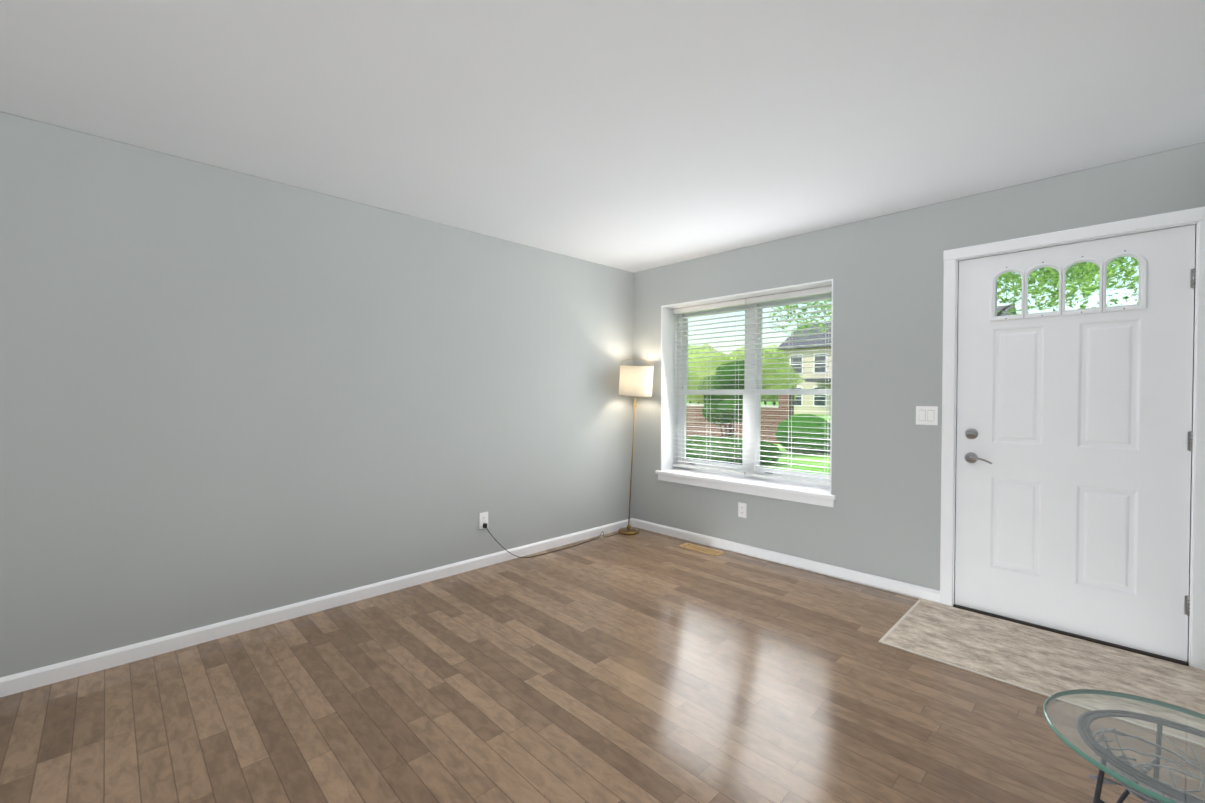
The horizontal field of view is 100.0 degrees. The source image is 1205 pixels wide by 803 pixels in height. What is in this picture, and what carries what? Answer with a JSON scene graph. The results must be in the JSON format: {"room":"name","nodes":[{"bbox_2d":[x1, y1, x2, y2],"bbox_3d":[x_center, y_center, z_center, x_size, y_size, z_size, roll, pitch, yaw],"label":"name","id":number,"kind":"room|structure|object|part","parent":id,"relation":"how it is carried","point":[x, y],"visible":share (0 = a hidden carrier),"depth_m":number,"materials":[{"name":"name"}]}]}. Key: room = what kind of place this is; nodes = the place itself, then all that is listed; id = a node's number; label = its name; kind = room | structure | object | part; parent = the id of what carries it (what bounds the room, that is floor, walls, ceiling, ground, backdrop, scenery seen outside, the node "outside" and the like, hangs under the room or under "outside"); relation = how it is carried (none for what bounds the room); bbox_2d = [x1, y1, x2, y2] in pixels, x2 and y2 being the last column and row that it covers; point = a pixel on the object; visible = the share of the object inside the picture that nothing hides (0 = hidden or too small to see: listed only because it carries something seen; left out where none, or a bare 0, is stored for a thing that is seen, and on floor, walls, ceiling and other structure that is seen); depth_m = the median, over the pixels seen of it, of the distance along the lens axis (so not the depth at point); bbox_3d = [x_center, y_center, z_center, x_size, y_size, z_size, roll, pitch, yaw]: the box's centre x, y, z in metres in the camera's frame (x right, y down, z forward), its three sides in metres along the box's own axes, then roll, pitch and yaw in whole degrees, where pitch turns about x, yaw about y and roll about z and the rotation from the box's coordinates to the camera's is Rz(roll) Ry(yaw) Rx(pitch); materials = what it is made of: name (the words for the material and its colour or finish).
{"room":"living room","nodes":[
{"label":"living room","id":0,"kind":"room"},
{"bbox_2d":[0,111,633,677],"bbox_3d":[-1.702,0.004,3.009,6.050,2.440,0.150,-1,1,-44],"label":"wall","id":1,"kind":"structure","parent":0,"point":[226,395],"depth_m":2.73,"materials":[{"name":"grey paint"}]},
{"bbox_2d":[0,518,631,696],"bbox_3d":[-1.700,1.187,2.914,5.600,0.078,0.014,-1,1,-44],"label":"baseboard","id":2,"kind":"structure","parent":1,"relation":"attached to","point":[41,676],"depth_m":2.73,"materials":[{"name":"white wood"}]},
{"bbox_2d":[479,512,487,528],"bbox_3d":[-0.874,0.877,3.724,0.072,0.116,0.009,-1,1,-44],"label":"outlet","id":3,"kind":"object","parent":1,"relation":"attached to","point":[483,517],"visible":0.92,"depth_m":3.71,"materials":[{"name":"white plastic"}]},
{"bbox_2d":[0,527,1204,802],"bbox_3d":[0.205,1.306,1.083,6.050,0.100,5.600,-1,1,-44],"label":"floor","id":4,"kind":"structure","parent":0,"point":[642,665],"depth_m":2.04,"materials":[{"name":"brown wood"}]},
{"bbox_2d":[483,359,653,557],"bbox_3d":[-0.178,0.416,4.133,1.598,1.597,0.376,-1,1,-44],"label":"lamp","id":5,"kind":"object","parent":4,"relation":"on","point":[635,381],"visible":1,"depth_m":4.44,"materials":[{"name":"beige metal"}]},
{"bbox_3d":[-0.359,1.054,4.159,1.364,0.320,0.100,-1,1,-44],"label":"lamp cord","id":6,"kind":"part","parent":5,"relation":"part of","materials":[{"name":"black plastic"}]},
{"bbox_2d":[679,543,724,555],"bbox_3d":[0.808,1.213,4.149,0.120,0.004,0.370,-1,1,-44],"label":"floor vent","id":7,"kind":"object","parent":4,"relation":"in","point":[701,549],"visible":1,"depth_m":4.14,"materials":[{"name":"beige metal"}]},
{"bbox_2d":[878,598,1204,747],"bbox_3d":[2.105,1.238,2.456,0.786,0.007,1.163,-1,1,-44],"label":"floor mat","id":8,"kind":"object","parent":4,"relation":"on","point":[1037,660],"visible":1,"depth_m":2.40,"materials":[{"name":"beige fabric"}]},
{"bbox_2d":[1043,689,1204,802],"bbox_3d":[1.231,0.998,1.075,0.448,0.520,0.448,-1,1,-44],"label":"side table","id":9,"kind":"object","parent":4,"relation":"on","point":[1130,771],"visible":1,"depth_m":1.13,"materials":[{"name":"glass"}]},
{"bbox_2d":[0,0,1204,272],"bbox_3d":[0.230,-1.294,1.065,7.000,0.220,6.500,-1,1,-44],"label":"ceiling","id":10,"kind":"structure","parent":0,"point":[634,134],"depth_m":2.00,"materials":[{"name":"paint"}]},
{"bbox_2d":[633,142,1204,590],"bbox_3d":[1.704,0.004,3.645,0.300,2.440,3.717,-1,1,-44],"label":"wall","id":11,"kind":"structure","parent":0,"point":[885,274],"depth_m":3.32,"materials":[{"name":"grey paint"}]},
{"bbox_2d":[738,502,746,517],"bbox_3d":[1.115,0.867,4.033,0.009,0.116,0.072,-1,1,-44],"label":"outlet","id":12,"kind":"object","parent":11,"relation":"attached to","point":[742,509],"visible":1,"depth_m":4.03,"materials":[{"name":"white plastic"}]},
{"bbox_2d":[655,279,835,507],"bbox_3d":[1.147,-0.068,4.151,0.284,1.593,1.597,-1,1,-44],"label":"window","id":13,"kind":"structure","parent":11,"relation":"in","point":[794,492],"depth_m":4.35,"materials":[{"name":"white wood"}]},
{"bbox_2d":[673,286,831,487],"bbox_3d":[1.228,-0.108,4.229,0.159,1.495,1.507,-1,1,-44],"label":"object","id":14,"kind":"object","parent":13,"relation":"attached to","point":[752,391],"visible":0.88,"depth_m":4.22,"materials":[{"name":"white plastic"}]},
{"bbox_2d":[632,518,939,602],"bbox_3d":[1.183,1.180,3.964,0.014,0.078,2.498,-1,1,-44],"label":"baseboard","id":15,"kind":"structure","parent":11,"relation":"attached to","point":[911,590],"depth_m":3.68,"materials":[{"name":"white wood"}]},
{"bbox_2d":[916,406,937,424],"bbox_3d":[2.002,0.087,3.121,0.010,0.116,0.116,-1,1,-44],"label":"switch plate","id":16,"kind":"object","parent":11,"relation":"attached to","point":[926,415],"visible":1,"depth_m":3.12,"materials":[{"name":"white plastic"}]},
{"bbox_2d":[953,604,1188,665],"bbox_3d":[2.464,1.232,2.736,0.150,0.012,0.923,-1,1,-44],"label":"door threshold sill","id":17,"kind":"structure","parent":11,"relation":"attached to","point":[1082,637],"depth_m":2.64,"materials":[{"name":"brown metal"}]},
{"bbox_2d":[940,206,1204,669],"bbox_3d":[2.535,0.167,2.788,0.318,2.142,1.061,-1,1,-44],"label":"door frame","id":18,"kind":"structure","parent":11,"relation":"attached to","point":[952,258],"depth_m":2.54,"materials":[{"name":"white wood"}]},
{"bbox_2d":[955,225,1195,661],"bbox_3d":[2.441,0.199,2.692,0.101,2.060,0.928,-1,1,-44],"label":"entry door","id":19,"kind":"structure","parent":11,"relation":"in","point":[1074,433],"depth_m":2.64,"materials":[{"name":"white paint"}]},
{"label":"outside","id":20,"kind":"structure","parent":0,"visible":0},
{"bbox_2d":[686,257,1138,474],"bbox_3d":[18.621,-4.710,64.866,109.680,11.374,180.000,-1,1,-44],"label":"garden","id":21,"kind":"object","parent":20,"point":[1085,277],"depth_m":13.61,"materials":[{"name":"green plant"}]}
]}

